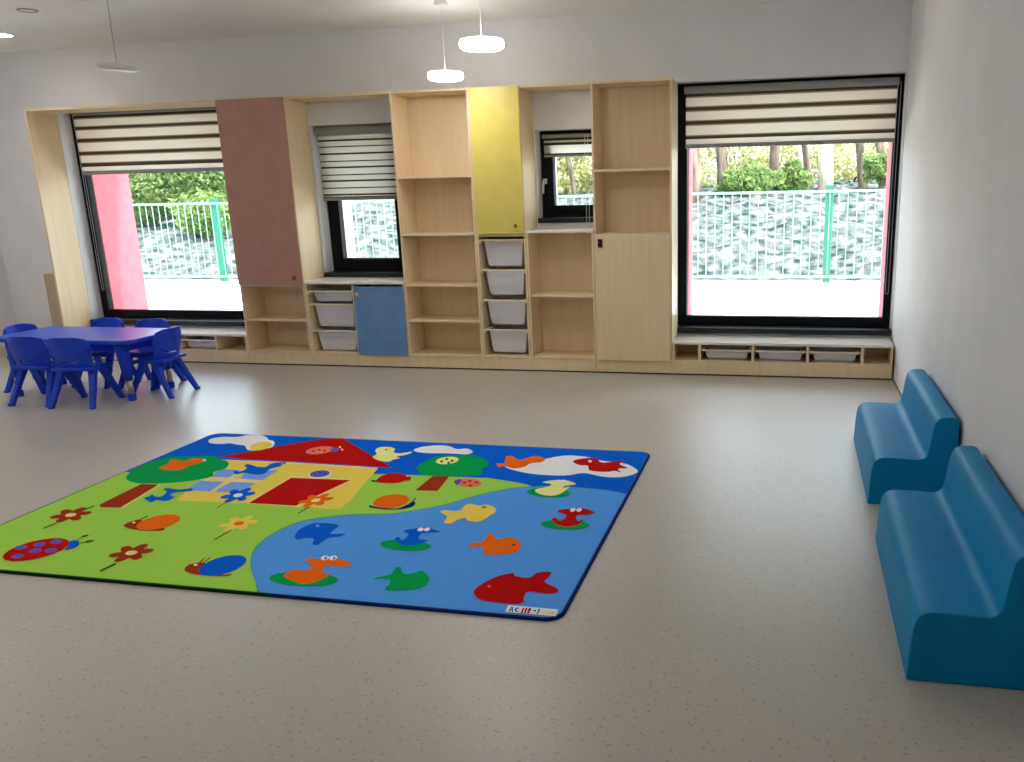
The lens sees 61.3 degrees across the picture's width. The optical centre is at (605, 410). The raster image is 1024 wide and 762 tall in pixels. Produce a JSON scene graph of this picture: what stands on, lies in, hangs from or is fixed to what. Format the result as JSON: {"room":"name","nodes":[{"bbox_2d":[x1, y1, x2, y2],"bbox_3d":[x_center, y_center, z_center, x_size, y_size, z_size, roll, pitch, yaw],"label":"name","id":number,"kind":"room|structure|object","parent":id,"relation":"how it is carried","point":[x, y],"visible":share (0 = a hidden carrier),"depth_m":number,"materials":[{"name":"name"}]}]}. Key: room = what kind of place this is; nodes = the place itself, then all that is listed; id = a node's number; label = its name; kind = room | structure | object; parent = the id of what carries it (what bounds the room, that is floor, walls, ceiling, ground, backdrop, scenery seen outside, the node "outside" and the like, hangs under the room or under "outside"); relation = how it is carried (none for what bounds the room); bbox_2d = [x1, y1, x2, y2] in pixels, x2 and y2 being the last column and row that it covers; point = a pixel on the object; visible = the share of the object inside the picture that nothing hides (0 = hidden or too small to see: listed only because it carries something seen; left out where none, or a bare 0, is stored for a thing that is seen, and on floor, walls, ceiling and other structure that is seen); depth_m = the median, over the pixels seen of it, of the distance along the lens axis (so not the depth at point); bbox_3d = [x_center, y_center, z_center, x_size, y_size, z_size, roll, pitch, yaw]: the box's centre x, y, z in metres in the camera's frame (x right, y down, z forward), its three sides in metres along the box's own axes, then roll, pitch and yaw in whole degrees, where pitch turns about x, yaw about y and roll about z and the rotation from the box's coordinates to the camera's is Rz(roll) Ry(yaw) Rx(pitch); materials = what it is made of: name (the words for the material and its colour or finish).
{"room":"children's room","nodes":[
{"label":"children's room","id":0,"kind":"room"},
{"bbox_2d":[0,243,15,347],"bbox_3d":[-7.223,-0.762,3.881,0.200,2.860,10.250,2,15,12],"label":"wall","id":1,"kind":"structure","parent":0,"point":[7,317],"depth_m":8.66,"materials":[{"name":"white paint"}]},
{"bbox_2d":[0,347,6,355],"bbox_3d":[-7.090,0.586,4.210,0.012,0.080,9.850,2,15,12],"label":"baseboard","id":2,"kind":"structure","parent":1,"relation":"attached to","point":[3,349],"depth_m":8.65,"materials":[{"name":"grey"}]},
{"bbox_2d":[0,0,801,52],"bbox_3d":[-2.962,-2.095,2.570,8.990,0.200,10.250,2,15,12],"label":"ceiling","id":3,"kind":"structure","parent":0,"point":[58,24],"depth_m":6.65,"materials":[{"name":"white paint"}]},
{"bbox_2d":[0,32,14,36],"bbox_3d":[-5.065,-3.138,7.154,0.220,0.008,0.220,2,15,12],"label":"recessed light","id":4,"kind":"object","parent":3,"relation":"in","point":[1,33],"visible":1,"depth_m":7.18,"materials":[{"name":"white"}]},
{"bbox_2d":[16,8,38,12],"bbox_3d":[-4.225,-2.922,6.258,0.140,0.008,0.140,2,15,12],"label":"recessed light","id":5,"kind":"object","parent":3,"relation":"in","point":[27,10],"visible":1,"depth_m":6.25,"materials":[{"name":"grey"}]},
{"bbox_2d":[95,2,138,71],"bbox_3d":[-3.274,-2.523,5.676,0.257,0.527,0.256,2,15,12],"label":"pendant lamp","id":6,"kind":"object","parent":3,"relation":"hanging from","point":[120,67],"visible":1,"depth_m":5.65,"materials":[{"name":"white"}]},
{"bbox_2d":[97,68,136,71],"bbox_3d":[-3.271,-2.279,5.740,0.238,0.005,0.238,7,17,11],"label":"diffuser","id":7,"kind":"object","parent":6,"relation":"attached to","point":[109,69],"depth_m":5.68,"materials":[{"name":"white plastic"}]},
{"bbox_2d":[428,0,462,81],"bbox_3d":[-1.201,-2.732,6.341,0.262,0.545,0.262,2,15,12],"label":"pendant lamp","id":8,"kind":"object","parent":3,"relation":"hanging from","point":[439,75],"visible":1,"depth_m":6.30,"materials":[{"name":"white plastic"}]},
{"bbox_2d":[428,73,462,81],"bbox_3d":[-1.196,-2.488,6.405,0.262,0.040,0.262,2,15,12],"label":"diffuser","id":9,"kind":"object","parent":8,"relation":"attached to","point":[438,77],"depth_m":6.32,"materials":[{"name":"white plastic"}]},
{"bbox_2d":[459,0,503,51],"bbox_3d":[-0.755,-2.440,5.133,0.268,0.520,0.268,2,15,12],"label":"pendant lamp","id":10,"kind":"object","parent":3,"relation":"hanging from","point":[481,43],"visible":1,"depth_m":5.10,"materials":[{"name":"white plastic"}]},
{"bbox_2d":[459,39,503,51],"bbox_3d":[-0.750,-2.208,5.193,0.268,0.040,0.268,2,15,12],"label":"diffuser","id":11,"kind":"object","parent":10,"relation":"attached to","point":[471,45],"depth_m":5.11,"materials":[{"name":"white plastic"}]},
{"bbox_2d":[0,0,912,339],"bbox_3d":[-1.862,-1.879,7.711,8.590,2.860,0.220,2,15,12],"label":"wall","id":12,"kind":"structure","parent":0,"point":[804,38],"depth_m":7.27,"materials":[{"name":"white paint"}]},
{"bbox_2d":[43,274,62,325],"bbox_3d":[-5.422,-0.975,8.625,0.390,0.800,0.017,2,15,12],"label":"trim","id":13,"kind":"structure","parent":12,"relation":"attached to","point":[50,286],"depth_m":8.61,"materials":[{"name":"beige wood"}]},
{"bbox_2d":[70,114,244,325],"bbox_3d":[-4.202,-1.839,8.228,1.938,2.020,0.258,2,15,12],"label":"window","id":14,"kind":"structure","parent":12,"relation":"in","point":[182,317],"depth_m":8.50,"materials":[{"name":"black metal"}]},
{"bbox_2d":[71,107,223,287],"bbox_3d":[-4.238,-1.997,8.223,1.780,1.693,0.045,2,15,12],"label":"roller blind","id":15,"kind":"object","parent":14,"relation":"attached to","point":[180,139],"visible":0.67,"depth_m":8.08,"materials":[{"name":"grey fabric"}]},
{"bbox_2d":[324,134,402,276],"bbox_3d":[-2.135,-1.889,7.750,0.920,1.328,0.258,2,15,12],"label":"window","id":16,"kind":"structure","parent":12,"relation":"in","point":[344,266],"depth_m":7.93,"materials":[{"name":"black metal"}]},
{"bbox_2d":[310,124,396,271],"bbox_3d":[-2.207,-1.888,7.707,0.787,1.296,0.110,2,15,12],"label":"roller blind","id":17,"kind":"object","parent":16,"relation":"attached to","point":[346,175],"visible":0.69,"depth_m":7.65,"materials":[{"name":"grey fabric"}]},
{"bbox_2d":[538,130,593,222],"bbox_3d":[-0.214,-1.994,7.291,0.722,0.760,0.258,2,15,12],"label":"window","id":18,"kind":"structure","parent":12,"relation":"in","point":[552,212],"depth_m":7.40,"materials":[{"name":"black metal"}]},
{"bbox_2d":[542,133,591,222],"bbox_3d":[-0.255,-1.966,7.263,0.592,0.738,0.192,2,15,12],"label":"roller blind","id":19,"kind":"object","parent":18,"relation":"attached to","point":[577,144],"visible":0.7,"depth_m":7.26,"materials":[{"name":"beige fabric"}]},
{"bbox_2d":[677,74,904,335],"bbox_3d":[1.463,-1.644,7.007,1.769,2.020,0.258,2,15,12],"label":"window","id":20,"kind":"structure","parent":12,"relation":"in","point":[733,324],"depth_m":7.16,"materials":[{"name":"black metal"}]},
{"bbox_2d":[684,77,901,293],"bbox_3d":[1.482,-1.790,6.986,1.682,1.674,0.056,2,15,12],"label":"roller blind","id":21,"kind":"object","parent":20,"relation":"attached to","point":[864,111],"visible":1,"depth_m":6.83,"materials":[{"name":"beige fabric"},{"name":"dark brown fabric"}]},
{"bbox_2d":[0,355,1023,761],"bbox_3d":[-2.898,0.827,3.333,8.990,0.120,10.250,2,15,12],"label":"floor","id":22,"kind":"structure","parent":0,"point":[735,606],"depth_m":3.08,"materials":[{"name":"laminate"}]},
{"bbox_2d":[3,323,59,393],"bbox_3d":[-4.674,-0.435,7.033,0.392,0.540,0.378,2,15,12],"label":"chair","id":23,"kind":"object","parent":22,"relation":"on","point":[15,328],"visible":0.23,"depth_m":6.96,"materials":[{"name":"blue plastic"}]},
{"bbox_2d":[7,336,87,407],"bbox_3d":[-4.335,-0.329,6.597,0.378,0.540,0.392,2,15,11],"label":"chair","id":24,"kind":"object","parent":22,"relation":"on","point":[25,348],"visible":0.87,"depth_m":6.46,"materials":[{"name":"blue plastic"}]},
{"bbox_2d":[46,338,125,408],"bbox_3d":[-3.973,-0.312,6.500,0.378,0.540,0.392,0,15,6],"label":"chair","id":25,"kind":"object","parent":22,"relation":"on","point":[62,349],"visible":1,"depth_m":6.38,"materials":[{"name":"blue plastic"}]},
{"bbox_2d":[0,326,174,400],"bbox_3d":[-4.130,-0.383,6.877,1.280,0.482,0.600,2,15,12],"label":"table","id":26,"kind":"object","parent":22,"relation":"on","point":[121,340],"visible":0.68,"depth_m":6.69,"materials":[{"name":"blue plastic"}]},
{"bbox_2d":[71,318,142,388],"bbox_3d":[-4.228,-0.486,7.190,0.378,0.540,0.392,2,15,12],"label":"chair","id":27,"kind":"object","parent":22,"relation":"on","point":[102,322],"visible":0.2,"depth_m":7.22,"materials":[{"name":"blue plastic"}]},
{"bbox_2d":[23,100,215,326],"bbox_3d":[-4.254,-1.624,8.013,1.981,2.315,0.346,2,15,12],"label":"window surround","id":28,"kind":"object","parent":22,"relation":"on","point":[42,126],"visible":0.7,"depth_m":8.11,"materials":[{"name":"brown wood"}]},
{"bbox_2d":[118,318,186,389],"bbox_3d":[-3.798,-0.471,7.097,0.378,0.540,0.392,2,15,12],"label":"chair","id":29,"kind":"object","parent":22,"relation":"on","point":[139,353],"visible":0.31,"depth_m":7.15,"materials":[{"name":"blue plastic"}]},
{"bbox_2d":[127,326,200,398],"bbox_3d":[-3.527,-0.392,6.771,0.392,0.540,0.378,1,15,9],"label":"chair","id":30,"kind":"object","parent":22,"relation":"on","point":[167,339],"visible":0.97,"depth_m":6.66,"materials":[{"name":"blue plastic"}]},
{"bbox_2d":[92,326,250,363],"bbox_3d":[-4.222,-0.639,8.265,1.959,0.280,0.350,2,15,12],"label":"bench","id":31,"kind":"object","parent":22,"relation":"on","point":[231,343],"visible":0.42,"depth_m":8.02,"materials":[{"name":"brown wood"}]},
{"bbox_2d":[125,326,245,336],"bbox_3d":[-4.225,-0.764,8.233,1.959,0.022,0.350,2,15,12],"label":"countertop","id":32,"kind":"structure","parent":31,"relation":"on","point":[186,331],"depth_m":8.05,"materials":[{"name":"white wood"}]},
{"bbox_2d":[181,336,215,347],"bbox_3d":[-3.779,-0.655,8.147,0.368,0.088,0.306,2,15,12],"label":"tray","id":33,"kind":"object","parent":31,"relation":"on","point":[194,341],"visible":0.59,"depth_m":8.07,"materials":[{"name":"beige plastic"}]},
{"bbox_2d":[174,344,245,351],"bbox_3d":[-4.221,-0.618,8.274,1.923,0.014,0.344,2,15,12],"label":"shelf","id":34,"kind":"object","parent":31,"relation":"attached to","point":[227,347],"depth_m":8.04,"materials":[{"name":"brown wood"}]},
{"bbox_2d":[215,96,323,365],"bbox_3d":[-2.973,-1.574,7.712,0.647,2.315,0.395,2,15,12],"label":"tall cabinet","id":35,"kind":"object","parent":22,"relation":"on","point":[265,141],"visible":0.88,"depth_m":7.54,"materials":[{"name":"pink wood"}]},
{"bbox_2d":[242,284,302,286],"bbox_3d":[-2.961,-1.159,7.831,0.612,0.018,0.312,2,15,12],"label":"shelf","id":36,"kind":"object","parent":35,"relation":"attached to","point":[243,285],"depth_m":7.67,"materials":[{"name":"brown wood"}]},
{"bbox_2d":[246,314,306,321],"bbox_3d":[-2.955,-0.856,7.910,0.612,0.018,0.312,2,15,12],"label":"shelf","id":37,"kind":"object","parent":35,"relation":"attached to","point":[250,317],"depth_m":7.86,"materials":[{"name":"brown wood"}]},
{"bbox_2d":[250,345,309,353],"bbox_3d":[-2.946,-0.575,7.998,0.613,0.018,0.346,2,15,12],"label":"shelf","id":38,"kind":"object","parent":35,"relation":"attached to","point":[256,349],"depth_m":7.91,"materials":[{"name":"brown wood"}]},
{"bbox_2d":[284,91,388,102],"bbox_3d":[-2.208,-2.663,7.277,0.953,0.020,0.346,2,15,12],"label":"header board","id":39,"kind":"object","parent":35,"relation":"attached to","point":[366,95],"visible":0.86,"depth_m":7.19,"materials":[{"name":"brown wood"}]},
{"bbox_2d":[0,433,649,620],"bbox_3d":[-1.366,0.456,4.361,2.906,0.014,2.044,2,15,12],"label":"rug","id":40,"kind":"object","parent":22,"relation":"on","point":[511,532],"visible":1,"depth_m":4.03,"materials":[{"name":"multicoloured carpet"}]},
{"bbox_2d":[303,277,410,367],"bbox_3d":[-2.172,-0.798,7.739,0.954,0.768,0.395,2,15,12],"label":"base cabinet","id":41,"kind":"object","parent":22,"relation":"on","point":[379,304],"visible":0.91,"depth_m":7.57,"materials":[{"name":"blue wood"}]},
{"bbox_2d":[308,287,352,300],"bbox_3d":[-2.410,-1.047,7.735,0.430,0.103,0.306,2,15,12],"label":"tray","id":42,"kind":"object","parent":41,"relation":"in","point":[324,293],"visible":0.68,"depth_m":7.66,"materials":[{"name":"beige plastic"}]},
{"bbox_2d":[309,301,354,326],"bbox_3d":[-2.407,-0.882,7.778,0.430,0.213,0.306,2,15,12],"label":"tray","id":43,"kind":"object","parent":41,"relation":"in","point":[330,313],"visible":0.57,"depth_m":7.70,"materials":[{"name":"beige plastic"}]},
{"bbox_2d":[312,326,356,349],"bbox_3d":[-2.402,-0.661,7.836,0.430,0.193,0.306,2,15,12],"label":"tray","id":44,"kind":"object","parent":41,"relation":"on","point":[331,337],"visible":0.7,"depth_m":7.76,"materials":[{"name":"beige plastic"}]},
{"bbox_2d":[303,277,403,283],"bbox_3d":[-2.176,-1.162,7.663,0.954,0.026,0.358,2,15,12],"label":"countertop","id":45,"kind":"structure","parent":41,"relation":"on","point":[324,280],"depth_m":7.57,"materials":[{"name":"white wood"}]},
{"bbox_2d":[314,349,394,355],"bbox_3d":[-2.162,-0.548,7.829,0.918,0.018,0.346,2,15,12],"label":"shelf","id":46,"kind":"object","parent":41,"relation":"attached to","point":[317,352],"depth_m":7.69,"materials":[{"name":"brown wood"}]},
{"bbox_2d":[389,88,484,369],"bbox_3d":[-1.381,-1.525,7.394,0.685,2.315,0.346,2,15,12],"label":"bookcase","id":47,"kind":"object","parent":22,"relation":"on","point":[431,135],"visible":0.74,"depth_m":7.46,"materials":[{"name":"brown wood"}]},
{"bbox_2d":[468,85,536,370],"bbox_3d":[-0.839,-1.500,7.253,0.429,2.315,0.395,2,15,12],"label":"tall cabinet","id":48,"kind":"object","parent":22,"relation":"on","point":[501,117],"visible":0.66,"depth_m":7.00,"materials":[{"name":"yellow wood"}]},
{"bbox_2d":[479,234,523,236],"bbox_3d":[-0.837,-1.495,7.265,0.394,0.018,0.312,2,15,12],"label":"shelf","id":49,"kind":"object","parent":48,"relation":"attached to","point":[480,235],"depth_m":7.14,"materials":[{"name":"brown wood"}]},
{"bbox_2d":[479,237,524,265],"bbox_3d":[-0.834,-1.352,7.300,0.389,0.228,0.306,2,15,12],"label":"tray","id":50,"kind":"object","parent":48,"relation":"in","point":[501,251],"visible":0.79,"depth_m":7.22,"materials":[{"name":"beige plastic"}]},
{"bbox_2d":[481,266,525,294],"bbox_3d":[-0.829,-1.113,7.362,0.389,0.222,0.306,2,15,12],"label":"tray","id":51,"kind":"object","parent":48,"relation":"in","point":[502,280],"visible":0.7,"depth_m":7.28,"materials":[{"name":"beige plastic"}]},
{"bbox_2d":[483,295,526,324],"bbox_3d":[-0.823,-0.867,7.426,0.389,0.222,0.306,2,15,12],"label":"tray","id":52,"kind":"object","parent":48,"relation":"in","point":[504,309],"visible":0.83,"depth_m":7.35,"materials":[{"name":"beige plastic"}]},
{"bbox_2d":[484,324,528,352],"bbox_3d":[-0.818,-0.626,7.489,0.389,0.212,0.306,2,15,12],"label":"tray","id":53,"kind":"object","parent":48,"relation":"on","point":[504,337],"visible":0.74,"depth_m":7.41,"materials":[{"name":"beige plastic"}]},
{"bbox_2d":[485,350,528,358],"bbox_3d":[-0.812,-0.502,7.538,0.395,0.018,0.346,2,15,12],"label":"shelf","id":54,"kind":"object","parent":48,"relation":"attached to","point":[490,354],"depth_m":7.42,"materials":[{"name":"brown wood"}]},
{"bbox_2d":[519,82,589,91],"bbox_3d":[-0.366,-2.599,6.880,0.574,0.020,0.346,2,15,12],"label":"header board","id":55,"kind":"object","parent":48,"relation":"attached to","point":[572,85],"visible":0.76,"depth_m":6.78,"materials":[{"name":"brown wood"}]},
{"bbox_2d":[525,228,596,372],"bbox_3d":[-0.330,-0.943,7.309,0.575,1.186,0.352,2,15,12],"label":"bookcase","id":56,"kind":"object","parent":22,"relation":"on","point":[560,261],"visible":0.8,"depth_m":7.38,"materials":[{"name":"brown wood"}]},
{"bbox_2d":[525,228,593,232],"bbox_3d":[-0.342,-1.506,7.162,0.575,0.022,0.352,2,15,12],"label":"countertop","id":57,"kind":"structure","parent":56,"relation":"on","point":[539,230],"depth_m":7.02,"materials":[{"name":"white wood"}]},
{"bbox_2d":[590,78,677,373],"bbox_3d":[0.248,-1.463,7.019,0.638,2.315,0.393,2,15,12],"label":"tall cabinet","id":58,"kind":"object","parent":22,"relation":"on","point":[634,122],"visible":0.95,"depth_m":7.00,"materials":[{"name":"brown wood"}]},
{"bbox_2d":[595,168,669,171],"bbox_3d":[0.240,-1.938,6.905,0.603,0.018,0.312,2,15,12],"label":"shelf","id":59,"kind":"object","parent":58,"relation":"attached to","point":[596,169],"depth_m":6.80,"materials":[{"name":"brown wood"}]},
{"bbox_2d":[596,231,669,234],"bbox_3d":[0.251,-1.452,7.032,0.603,0.018,0.312,2,15,12],"label":"shelf","id":60,"kind":"object","parent":58,"relation":"attached to","point":[597,232],"depth_m":6.97,"materials":[{"name":"brown wood"}]},
{"bbox_2d":[672,335,893,379],"bbox_3d":[1.436,-0.444,7.046,1.736,0.280,0.350,2,15,12],"label":"bench","id":61,"kind":"object","parent":22,"relation":"on","point":[874,361],"visible":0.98,"depth_m":6.94,"materials":[{"name":"brown wood"}]},
{"bbox_2d":[702,345,751,358],"bbox_3d":[1.014,-0.488,7.115,0.397,0.085,0.306,2,15,12],"label":"tray","id":62,"kind":"object","parent":61,"relation":"on","point":[712,351],"visible":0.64,"depth_m":7.05,"materials":[{"name":"beige plastic"}]},
{"bbox_2d":[755,346,805,359],"bbox_3d":[1.435,-0.473,7.024,0.398,0.085,0.306,2,15,12],"label":"tray","id":63,"kind":"object","parent":61,"relation":"on","point":[765,352],"visible":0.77,"depth_m":6.96,"materials":[{"name":"beige plastic"}]},
{"bbox_2d":[675,352,889,365],"bbox_3d":[1.437,-0.424,7.055,1.700,0.014,0.344,2,15,12],"label":"shelf","id":64,"kind":"object","parent":61,"relation":"attached to","point":[681,358],"depth_m":6.97,"materials":[{"name":"brown wood"}]},
{"bbox_2d":[672,335,893,347],"bbox_3d":[1.433,-0.569,7.014,1.736,0.022,0.350,2,15,12],"label":"countertop","id":65,"kind":"structure","parent":61,"relation":"on","point":[866,342],"depth_m":6.96,"materials":[{"name":"white wood"}]},
{"bbox_2d":[810,347,859,360],"bbox_3d":[1.852,-0.459,6.934,0.386,0.085,0.306,2,15,12],"label":"tray","id":66,"kind":"object","parent":61,"relation":"on","point":[820,353],"visible":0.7,"depth_m":6.87,"materials":[{"name":"beige plastic"}]},
{"bbox_2d":[854,369,959,503],"bbox_3d":[1.579,0.106,4.593,0.391,0.449,1.108,2,15,12],"label":"bench","id":67,"kind":"object","parent":22,"relation":"on","point":[909,443],"visible":0.92,"depth_m":4.21,"materials":[{"name":"blue leather"}]},
{"bbox_2d":[875,446,1023,690],"bbox_3d":[1.248,0.497,3.121,0.391,0.449,1.115,2,15,12],"label":"bench","id":68,"kind":"object","parent":22,"relation":"on","point":[951,557],"visible":1,"depth_m":2.79,"materials":[{"name":"blue leather"}]},
{"bbox_2d":[342,151,688,279],"bbox_3d":[-1.815,-1.885,7.927,8.990,3.360,0.210,2,15,12],"label":"wall","id":69,"kind":"structure","parent":0,"point":[347,211],"depth_m":8.12,"materials":[{"name":"white paint"}]},
{"bbox_2d":[91,126,148,308],"bbox_3d":[-4.133,-1.949,8.584,2.100,2.350,0.480,2,15,12],"label":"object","id":70,"kind":"structure","parent":69,"relation":"attached to","point":[112,192],"depth_m":8.82,"materials":[{"name":"pink paint"}]},
{"bbox_2d":[688,142,891,316],"bbox_3d":[1.552,-1.754,7.359,1.987,2.350,0.480,2,15,12],"label":"trim","id":71,"kind":"structure","parent":69,"relation":"attached to","point":[690,153],"depth_m":7.49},
{"bbox_2d":[891,0,1023,515],"bbox_3d":[1.365,-0.467,2.031,0.200,2.860,10.250,2,15,12],"label":"wall","id":72,"kind":"structure","parent":0,"point":[958,306],"depth_m":4.00,"materials":[{"name":"white paint"}]},
{"bbox_2d":[893,379,901,396],"bbox_3d":[1.256,0.952,2.243,0.006,0.012,9.490,2,15,12],"label":"baseboard","id":73,"kind":"structure","parent":72,"relation":"attached to","point":[893,379],"depth_m":6.46,"materials":[{"name":"brown"}]},
{"label":"outside","id":74,"kind":"structure","parent":0,"visible":0},
{"bbox_2d":[136,176,885,280],"bbox_3d":[-1.355,-6.691,28.278,75.000,1.817,28.000,2,15,12],"label":"stone wall","id":75,"kind":"structure","parent":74,"point":[714,210],"depth_m":17.21,"materials":[{"name":"grey stone"}]},
{"bbox_2d":[128,173,183,227],"bbox_3d":[-12.752,-6.256,23.413,3.529,2.725,2.421,3,15,15],"label":"bush","id":76,"kind":"object","parent":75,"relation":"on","point":[137,196],"visible":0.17,"depth_m":23.05,"materials":[{"name":"green plant"}]},
{"bbox_2d":[138,161,227,226],"bbox_3d":[-10.612,-6.084,22.608,3.166,3.012,2.296,2,15,12],"label":"bush","id":77,"kind":"object","parent":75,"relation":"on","point":[190,179],"visible":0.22,"depth_m":22.04,"materials":[{"name":"green plant"}]},
{"bbox_2d":[166,188,230,240],"bbox_3d":[-9.378,-4.587,20.153,1.873,1.263,1.306,2,15,12],"label":"bush","id":78,"kind":"object","parent":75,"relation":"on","point":[201,194],"visible":0.7,"depth_m":19.92,"materials":[{"name":"green plant"}]},
{"bbox_2d":[212,171,229,223],"bbox_3d":[-8.607,-5.938,21.743,3.043,2.775,2.507,-6,15,-18],"label":"bush","id":79,"kind":"object","parent":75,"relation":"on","point":[222,176],"visible":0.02,"depth_m":21.50,"materials":[{"name":"green plant"}]},
{"bbox_2d":[566,157,577,198],"bbox_3d":[-1.471,-8.120,20.398,2.148,6.260,1.836,2,15,12],"label":"tree","id":80,"kind":"object","parent":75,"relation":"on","point":[568,159],"visible":0.02,"depth_m":20.83,"materials":[{"name":"grey plant"}]},
{"bbox_2d":[556,156,592,194],"bbox_3d":[-1.122,-6.690,22.298,3.152,3.293,2.354,2,15,12],"label":"bush","id":81,"kind":"object","parent":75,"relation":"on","point":[563,183],"visible":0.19,"depth_m":21.94,"materials":[{"name":"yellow plant"}]},
{"bbox_2d":[692,148,701,202],"bbox_3d":[1.885,-7.783,19.210,1.963,6.245,1.883,-8,16,-25],"label":"tree","id":82,"kind":"object","parent":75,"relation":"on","point":[697,173],"visible":0.02,"depth_m":19.68,"materials":[{"name":"grey plant"}]},
{"bbox_2d":[716,147,727,189],"bbox_3d":[2.603,-8.422,20.480,2.099,6.556,1.809,2,15,12],"label":"tree","id":83,"kind":"object","parent":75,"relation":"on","point":[721,153],"visible":0.02,"depth_m":20.94,"materials":[{"name":"grey plant"}]},
{"bbox_2d":[714,159,786,195],"bbox_3d":[3.364,-5.373,20.030,1.717,0.986,1.216,2,15,12],"label":"bush","id":84,"kind":"object","parent":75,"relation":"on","point":[747,181],"visible":0.84,"depth_m":19.81,"materials":[{"name":"green plant"}]},
{"bbox_2d":[699,145,817,186],"bbox_3d":[4.081,-7.837,25.539,4.750,2.926,3.852,-6,15,-17],"label":"bush","id":85,"kind":"object","parent":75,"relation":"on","point":[749,156],"visible":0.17,"depth_m":25.06,"materials":[{"name":"yellow plant"}]},
{"bbox_2d":[769,146,779,189],"bbox_3d":[3.959,-8.306,20.239,2.076,6.430,1.841,12,20,41],"label":"tree","id":86,"kind":"object","parent":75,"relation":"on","point":[774,159],"visible":0.02,"depth_m":20.68,"materials":[{"name":"grey plant"}]},
{"bbox_2d":[774,158,812,190],"bbox_3d":[4.485,-5.505,20.406,0.922,0.965,0.693,2,15,12],"label":"bush","id":87,"kind":"object","parent":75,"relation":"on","point":[795,179],"visible":0.84,"depth_m":20.25,"materials":[{"name":"green plant"}]},
{"bbox_2d":[797,145,802,163],"bbox_3d":[4.983,-8.829,21.901,2.057,6.462,1.837,2,15,12],"label":"tree","id":88,"kind":"object","parent":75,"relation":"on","point":[799,148],"visible":0.02,"depth_m":22.40,"materials":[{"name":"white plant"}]},
{"bbox_2d":[801,145,813,187],"bbox_3d":[4.367,-8.381,20.696,1.788,6.298,1.959,-14,19,-40],"label":"tree","id":89,"kind":"object","parent":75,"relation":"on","point":[805,153],"visible":0.02,"depth_m":21.15,"materials":[{"name":"grey plant"}]},
{"bbox_2d":[817,116,832,189],"bbox_3d":[4.942,-8.248,20.029,1.945,6.378,1.978,-12,18,-34],"label":"tree","id":90,"kind":"object","parent":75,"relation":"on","point":[825,151],"visible":0.03,"depth_m":20.40,"materials":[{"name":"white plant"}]},
{"bbox_2d":[780,142,887,182],"bbox_3d":[7.347,-7.660,25.373,4.464,2.347,3.531,-5,15,-14],"label":"bush","id":91,"kind":"object","parent":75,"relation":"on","point":[848,173],"visible":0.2,"depth_m":25.11,"materials":[{"name":"yellow plant"}]},
{"bbox_2d":[855,143,867,188],"bbox_3d":[5.756,-8.299,20.281,1.995,6.293,1.782,-9,17,-28],"label":"tree","id":92,"kind":"object","parent":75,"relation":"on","point":[860,150],"visible":0.02,"depth_m":20.77,"materials":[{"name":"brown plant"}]},
{"bbox_2d":[861,151,887,188],"bbox_3d":[6.370,-5.458,19.577,0.933,1.060,0.933,-11,18,-33],"label":"bush","id":93,"kind":"object","parent":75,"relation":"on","point":[868,164],"visible":0.65,"depth_m":19.46,"materials":[{"name":"green plant"}]},
{"bbox_2d":[875,143,885,185],"bbox_3d":[6.027,-8.385,20.238,2.054,6.460,1.816,2,15,12],"label":"tree","id":94,"kind":"object","parent":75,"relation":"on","point":[880,147],"visible":0.02,"depth_m":20.58,"materials":[{"name":"grey plant"}]},
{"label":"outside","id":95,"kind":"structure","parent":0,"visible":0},
{"bbox_2d":[144,280,879,315],"bbox_3d":[-4.983,-1.372,12.285,75.000,0.300,6.420,2,15,12],"label":"paving","id":96,"kind":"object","parent":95,"point":[782,298],"depth_m":12.24,"materials":[{"name":"concrete"}]},
{"bbox_2d":[133,185,885,282],"bbox_3d":[-1.998,-2.895,14.354,14.180,1.475,0.150,2,15,12],"label":"metal fence","id":97,"kind":"object","parent":96,"relation":"on","point":[214,203],"visible":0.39,"depth_m":13.46,"materials":[{"name":"white metal"}]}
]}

